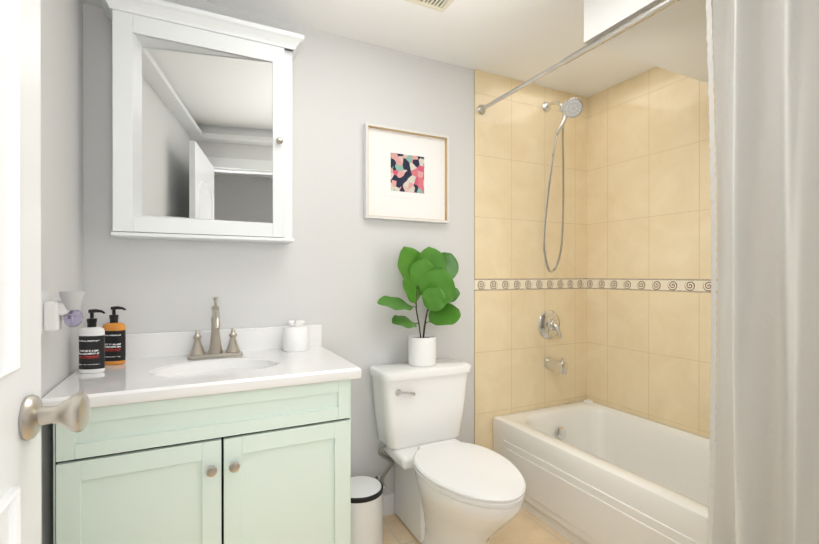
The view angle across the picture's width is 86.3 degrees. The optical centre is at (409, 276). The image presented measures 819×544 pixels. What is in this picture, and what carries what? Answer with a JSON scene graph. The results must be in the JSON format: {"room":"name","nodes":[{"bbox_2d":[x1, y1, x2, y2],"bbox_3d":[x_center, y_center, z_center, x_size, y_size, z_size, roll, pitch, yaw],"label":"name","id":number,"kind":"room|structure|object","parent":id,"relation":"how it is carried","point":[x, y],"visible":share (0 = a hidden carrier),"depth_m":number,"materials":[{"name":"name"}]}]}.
{"room":"bathroom","nodes":[
{"label":"bathroom","id":0,"kind":"room"},
{"bbox_2d":[40,0,82,543],"bbox_3d":[-0.842,-0.173,0.730,0.120,2.743,1.980,0,0,-26],"label":"wall","id":1,"kind":"structure","parent":0,"point":[61,22],"depth_m":1.35,"materials":[{"name":"white paint"}]},
{"bbox_2d":[41,290,84,333],"bbox_3d":[-0.963,0.098,1.218,0.094,0.116,0.080,0,0,-26],"label":"air freshener","id":2,"kind":"object","parent":1,"relation":"attached to","point":[67,306],"visible":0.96,"depth_m":1.20,"materials":[{"name":"white plastic"}]},
{"bbox_2d":[83,0,473,494],"bbox_3d":[-0.067,-0.176,2.286,2.890,2.743,0.120,0,0,-26],"label":"wall","id":3,"kind":"structure","parent":0,"point":[332,269],"depth_m":2.06,"materials":[{"name":"white paint"}]},
{"bbox_2d":[82,0,102,7],"bbox_3d":[-0.775,-1.084,0.828,0.088,0.120,1.860,0,0,-26],"label":"crown molding","id":4,"kind":"structure","parent":3,"relation":"attached to","point":[97,3],"depth_m":1.62,"materials":[{"name":"white"}]},
{"bbox_2d":[101,0,303,243],"bbox_3d":[-0.801,-0.578,1.750,0.716,0.862,0.183,0,0,-26],"label":"medicine cabinet mirror","id":5,"kind":"object","parent":3,"relation":"attached to","point":[201,125],"visible":1,"depth_m":1.71,"materials":[{"name":"white mirror"}]},
{"bbox_2d":[383,492,394,515],"bbox_3d":[0.369,1.148,1.400,2.641,0.098,1.860,0,0,-26],"label":"baseboard","id":6,"kind":"structure","parent":3,"relation":"attached to","point":[388,504],"depth_m":2.19,"materials":[{"name":"white wood"}]},
{"bbox_2d":[363,122,448,223],"bbox_3d":[-0.007,-0.513,2.226,0.470,0.460,0.036,0,0,-26],"label":"picture frame","id":7,"kind":"object","parent":3,"relation":"attached to","point":[405,174],"visible":0.98,"depth_m":2.22,"materials":[{"name":"white"}]},
{"bbox_2d":[474,69,586,450],"bbox_3d":[0.755,0.023,2.622,0.879,2.343,0.009,0,0,-26],"label":"wall tile","id":8,"kind":"structure","parent":3,"relation":"attached to","point":[520,289],"depth_m":2.58,"materials":[{"name":"beige tile"}]},
{"bbox_2d":[538,310,567,374],"bbox_3d":[0.882,0.390,2.601,0.174,0.365,0.143,0,0,-26],"label":"bathtub faucet","id":9,"kind":"object","parent":8,"relation":"attached to","point":[549,324],"visible":1,"depth_m":2.62,"materials":[{"name":"silver metal"}]},
{"bbox_2d":[542,97,582,272],"bbox_3d":[0.871,-0.539,2.549,0.179,1.038,0.222,0,0,-26],"label":"shower head","id":10,"kind":"object","parent":8,"relation":"attached to","point":[571,108],"visible":1,"depth_m":2.54},
{"bbox_2d":[477,0,679,113],"bbox_3d":[0.810,-0.928,1.611,0.054,0.054,1.846,0,0,-26],"label":"shower rod","id":11,"kind":"object","parent":8,"relation":"attached to","point":[638,19],"visible":1,"depth_m":1.75,"materials":[{"name":"silver metal"}]},
{"bbox_2d":[706,0,818,543],"bbox_3d":[1.072,0.098,1.096,0.118,2.000,0.628,0,0,-26],"label":"shower curtain","id":12,"kind":"object","parent":11,"relation":"hanging from","point":[763,487],"visible":1,"depth_m":1.25,"materials":[{"name":"fabric"}]},
{"bbox_2d":[199,0,714,96],"bbox_3d":[0.373,-1.099,1.397,2.890,0.293,2.100,0,0,-26],"label":"ceiling","id":13,"kind":"structure","parent":0,"point":[523,40],"depth_m":1.97,"materials":[{"name":"white paint"}]},
{"bbox_2d":[405,0,453,11],"bbox_3d":[0.047,-1.141,1.742,0.302,0.010,0.167,0,0,-26],"label":"ceiling vent","id":14,"kind":"object","parent":13,"relation":"in","point":[441,5],"visible":1,"depth_m":1.82,"materials":[{"name":"beige"}]},
{"bbox_2d":[383,508,572,543],"bbox_3d":[0.347,1.229,0.441,4.150,0.060,3.960,0,0,-26],"label":"floor","id":15,"kind":"structure","parent":0,"point":[523,526],"depth_m":2.03,"materials":[{"name":"tile"}]},
{"bbox_2d":[41,324,361,543],"bbox_3d":[-0.695,0.711,1.593,0.902,0.972,0.562,0,0,-26],"label":"bathroom vanity","id":16,"kind":"object","parent":15,"relation":"on","point":[170,443],"visible":0.9,"depth_m":1.39,"materials":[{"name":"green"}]},
{"bbox_2d":[79,309,104,373],"bbox_3d":[-1.063,0.215,1.464,0.077,0.212,0.050,0,0,-26],"label":"lotion bottle","id":17,"kind":"object","parent":16,"relation":"on","point":[91,347],"visible":1,"depth_m":1.45,"materials":[{"name":"white plastic"}]},
{"bbox_2d":[102,306,125,364],"bbox_3d":[-1.081,0.215,1.600,0.077,0.212,0.050,0,0,-26],"label":"soap bottle","id":18,"kind":"object","parent":16,"relation":"on","point":[115,340],"visible":0.96,"depth_m":1.58,"materials":[{"name":"orange plastic"}]},
{"bbox_2d":[187,297,242,359],"bbox_3d":[-0.752,0.202,1.700,0.205,0.238,0.185,0,0,-26],"label":"faucet","id":19,"kind":"object","parent":16,"relation":"on","point":[215,350],"visible":1,"depth_m":1.73,"materials":[{"name":"silver metal"}]},
{"bbox_2d":[283,320,308,351],"bbox_3d":[-0.495,0.256,1.905,0.112,0.129,0.112,0,0,-26],"label":"jar","id":20,"kind":"object","parent":16,"relation":"on","point":[295,335],"visible":1,"depth_m":1.86,"materials":[{"name":"white ceramic"}]},
{"bbox_2d":[351,476,382,543],"bbox_3d":[-0.223,1.059,1.927,0.213,0.274,0.213,0,0,-26],"label":"trash bin","id":21,"kind":"object","parent":15,"relation":"on","point":[366,509],"visible":0.67,"depth_m":1.85,"materials":[{"name":"white plastic"}]},
{"bbox_2d":[369,358,525,543],"bbox_3d":[0.185,0.815,1.893,0.484,0.762,0.811,0,0,-26],"label":"toilet","id":22,"kind":"object","parent":15,"relation":"on","point":[450,488],"visible":0.92,"depth_m":1.96,"materials":[{"name":"white ceramic"}]},
{"bbox_2d":[377,246,460,366],"bbox_3d":[0.066,0.143,2.129,0.473,0.581,0.188,0,0,-26],"label":"fiddle-leaf fig plant","id":23,"kind":"object","parent":22,"relation":"on","point":[428,273],"visible":1,"depth_m":2.12,"materials":[{"name":"green plant"}]},
{"bbox_2d":[493,401,714,543],"bbox_3d":[1.176,0.994,1.883,0.762,0.405,1.689,0,0,-26],"label":"bathtub","id":24,"kind":"object","parent":15,"relation":"on","point":[594,473],"visible":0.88,"depth_m":2.10,"materials":[{"name":"white ceramic"}]},
{"bbox_3d":[0.812,-0.172,0.512,2.650,2.743,0.120,0,0,-26],"label":"wall","id":25,"kind":"structure","parent":0,"visible":0},
{"bbox_2d":[0,0,89,543],"bbox_3d":[-0.430,0.183,0.355,0.179,2.017,0.698,0,0,-26],"label":"door","id":26,"kind":"structure","parent":25,"relation":"in","point":[25,414],"depth_m":0.60,"materials":[{"name":"white wood"}]},
{"bbox_3d":[1.640,-0.176,1.961,0.120,2.743,1.980,0,0,-26],"label":"wall","id":27,"kind":"structure","parent":0,"visible":0},
{"bbox_2d":[587,67,716,439],"bbox_3d":[1.558,0.024,1.982,0.009,2.343,1.851,0,0,-26],"label":"wall tile","id":28,"kind":"structure","parent":27,"relation":"attached to","point":[649,288],"depth_m":2.42,"materials":[{"name":"beige tile"}]}
]}

